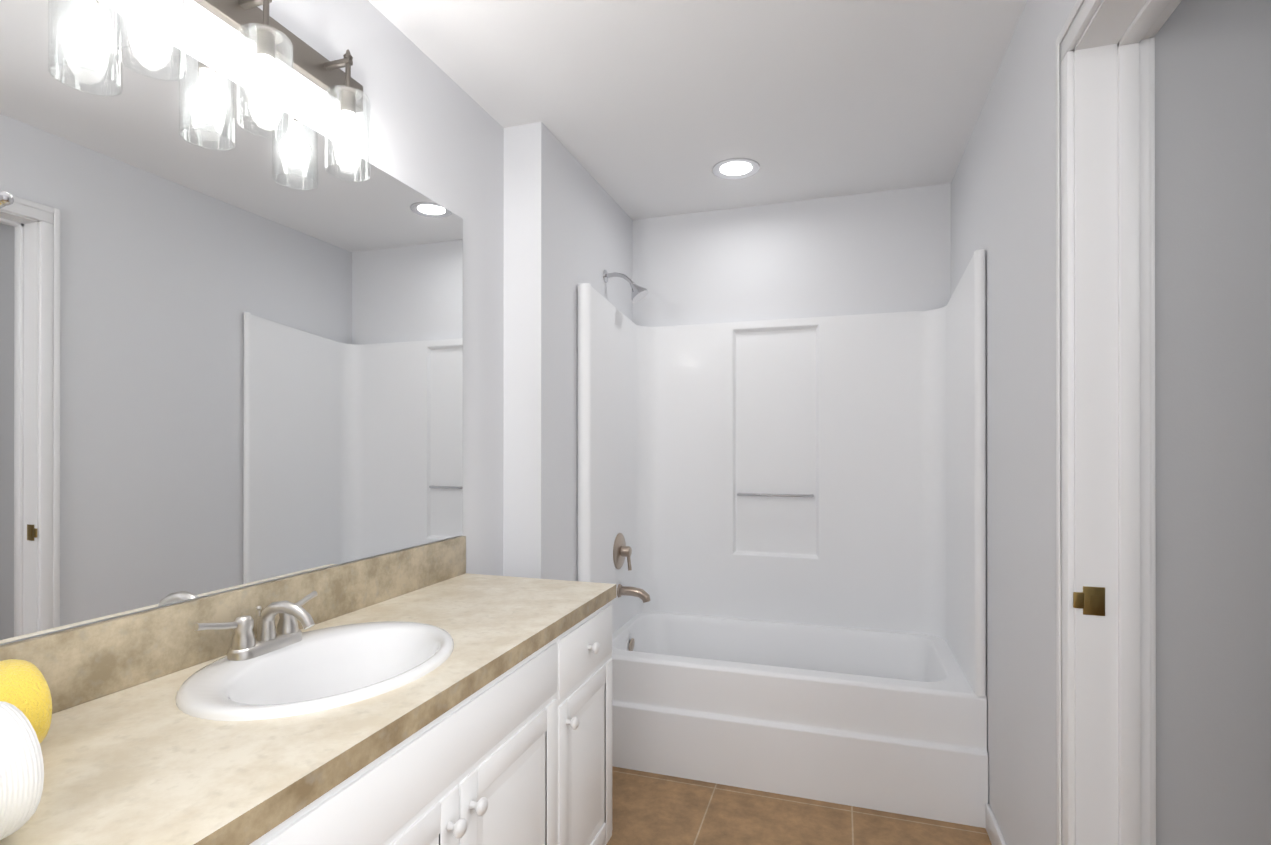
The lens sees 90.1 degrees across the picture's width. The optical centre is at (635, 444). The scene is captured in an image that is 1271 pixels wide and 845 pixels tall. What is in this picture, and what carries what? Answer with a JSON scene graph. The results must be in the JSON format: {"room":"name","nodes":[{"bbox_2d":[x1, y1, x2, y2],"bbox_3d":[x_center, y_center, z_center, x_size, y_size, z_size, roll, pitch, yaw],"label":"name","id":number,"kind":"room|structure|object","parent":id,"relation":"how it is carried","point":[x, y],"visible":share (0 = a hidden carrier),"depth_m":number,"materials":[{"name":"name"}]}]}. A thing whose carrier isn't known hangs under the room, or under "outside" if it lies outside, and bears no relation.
{"room":"bathroom","nodes":[
{"label":"bathroom","id":0,"kind":"room"},
{"bbox_2d":[0,0,503,645],"bbox_3d":[-0.878,0.053,1.394,0.120,2.486,4.496,0,0,18],"label":"wall","id":1,"kind":"structure","parent":0,"point":[436,132],"depth_m":2.00,"materials":[{"name":"white paint"}]},
{"bbox_2d":[0,0,462,643],"bbox_3d":[-0.773,-0.227,1.334,0.117,1.054,1.604,0,0,18],"label":"mirror","id":2,"kind":"object","parent":1,"relation":"attached to","point":[230,352],"visible":1,"depth_m":1.23,"materials":[{"name":"white mirror"}]},
{"bbox_2d":[0,536,465,713],"bbox_3d":[-0.831,0.365,1.309,0.018,0.124,1.684,0,0,18],"label":"backsplash","id":3,"kind":"structure","parent":1,"relation":"attached to","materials":[{"name":"stone"}]},
{"bbox_2d":[113,0,370,181],"bbox_3d":[-0.774,-0.796,1.304,0.137,0.296,0.705,0,0,18],"label":"vanity light fixture","id":4,"kind":"object","parent":1,"relation":"attached to","point":[271,38],"visible":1,"depth_m":1.30,"materials":[{"name":"glass"}]},
{"bbox_2d":[503,122,631,580],"bbox_3d":[-0.256,0.056,2.866,0.156,2.486,1.072,0,0,18],"label":"wall","id":5,"kind":"structure","parent":0,"point":[567,224],"depth_m":2.38,"materials":[{"name":"white paint"}]},
{"bbox_2d":[368,0,1026,219],"bbox_3d":[0.796,-1.221,0.854,3.640,0.060,4.496,0,0,18],"label":"ceiling","id":6,"kind":"structure","parent":0,"point":[641,109],"depth_m":2.09,"materials":[{"name":"white paint"}]},
{"bbox_2d":[712,158,759,179],"bbox_3d":[0.432,-1.182,2.729,0.204,0.010,0.204,0,0,18],"label":"recessed light","id":7,"kind":"object","parent":6,"relation":"in","point":[735,168],"visible":1,"depth_m":2.73,"materials":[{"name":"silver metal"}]},
{"bbox_2d":[632,183,950,326],"bbox_3d":[0.715,0.056,3.178,1.810,2.486,0.120,0,0,18],"label":"wall","id":8,"kind":"structure","parent":0,"point":[888,251],"depth_m":3.09,"materials":[{"name":"white paint"}]},
{"bbox_2d":[607,766,991,844],"bbox_3d":[0.796,1.325,0.849,3.640,0.060,4.496,0,0,18],"label":"floor","id":9,"kind":"structure","parent":0,"point":[648,808],"depth_m":2.19,"materials":[{"name":"tile"}]},
{"bbox_2d":[232,816,279,844],"bbox_3d":[-0.772,0.880,0.639,0.543,0.829,0.417,0,0,18],"label":"base cabinet","id":10,"kind":"object","parent":9,"relation":"on","point":[267,834],"depth_m":0.76,"materials":[{"name":"laminate"}]},
{"bbox_2d":[276,628,567,844],"bbox_3d":[-0.577,0.881,1.239,0.543,0.829,0.845,0,0,18],"label":"base cabinet","id":11,"kind":"object","parent":9,"relation":"on","point":[489,766],"depth_m":1.19,"materials":[{"name":"laminate"}]},
{"bbox_2d":[0,572,615,844],"bbox_3d":[-0.579,0.447,1.227,0.548,0.040,1.684,0,0,18],"label":"countertop","id":12,"kind":"structure","parent":11,"relation":"on","point":[89,770],"depth_m":0.87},
{"bbox_2d":[188,588,323,659],"bbox_3d":[-0.704,0.365,1.271,0.145,0.102,0.277,0,0,18],"label":"faucet","id":13,"kind":"object","parent":12,"relation":"on","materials":[{"name":"silver metal"}]},
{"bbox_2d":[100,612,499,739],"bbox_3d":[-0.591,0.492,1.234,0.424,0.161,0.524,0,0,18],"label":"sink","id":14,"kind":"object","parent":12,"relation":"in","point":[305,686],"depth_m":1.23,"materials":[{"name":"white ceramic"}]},
{"bbox_2d":[564,596,615,844],"bbox_3d":[-0.386,0.882,1.829,0.543,0.829,0.395,0,0,18],"label":"base cabinet","id":15,"kind":"object","parent":9,"relation":"on","point":[589,637],"depth_m":1.76,"materials":[{"name":"laminate"}]},
{"bbox_2d":[577,249,987,827],"bbox_3d":[0.587,0.241,2.746,1.523,2.115,0.775,0,0,18],"label":"shower","id":16,"kind":"object","parent":9,"relation":"on","point":[781,534],"visible":0.98,"depth_m":2.91,"materials":[{"name":"white plastic"}]},
{"bbox_2d":[613,533,650,650],"bbox_3d":[-0.004,0.692,2.941,0.153,0.558,0.170,0,0,18],"label":"tub faucet","id":17,"kind":"object","parent":16,"relation":"in","point":[627,632],"depth_m":2.94,"materials":[{"name":"silver metal"}]},
{"bbox_2d":[737,492,813,496],"bbox_3d":[0.677,0.246,3.082,0.365,0.013,0.049,0,0,18],"label":"towel bar","id":18,"kind":"object","parent":16,"relation":"in","point":[739,494],"depth_m":3.08,"materials":[{"name":"silver metal"}]},
{"bbox_2d":[951,0,1076,844],"bbox_3d":[0.839,0.052,0.837,0.130,2.486,4.256,0,0,18],"label":"wall","id":19,"kind":"structure","parent":0,"point":[1003,198],"depth_m":1.77,"materials":[{"name":"white paint"}]},
{"bbox_2d":[986,803,1005,844],"bbox_3d":[1.070,1.252,1.778,0.013,0.088,0.758,0,0,18],"label":"baseboard","id":20,"kind":"structure","parent":19,"relation":"attached to","point":[994,833],"depth_m":2.01,"materials":[{"name":"white wood"}]},
{"bbox_2d":[1056,0,1181,844],"bbox_3d":[0.866,0.195,0.928,0.163,2.199,0.975,0,0,18],"label":"door frame","id":21,"kind":"structure","parent":19,"relation":"attached to","point":[1105,423],"depth_m":1.33,"materials":[{"name":"white wood"}]},
{"bbox_2d":[1073,586,1104,615],"bbox_3d":[0.957,0.330,1.339,0.058,0.060,0.006,0,0,18],"label":"strike plate","id":22,"kind":"object","parent":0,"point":[1088,600],"visible":1,"depth_m":1.34,"materials":[{"name":"gold metal"}]},
{"bbox_2d":[1154,0,1270,844],"bbox_3d":[1.843,0.052,1.145,1.590,2.486,0.120,0,0,18],"label":"wall","id":23,"kind":"structure","parent":0,"point":[1213,371],"depth_m":1.30,"materials":[{"name":"grey paint"}]}
]}

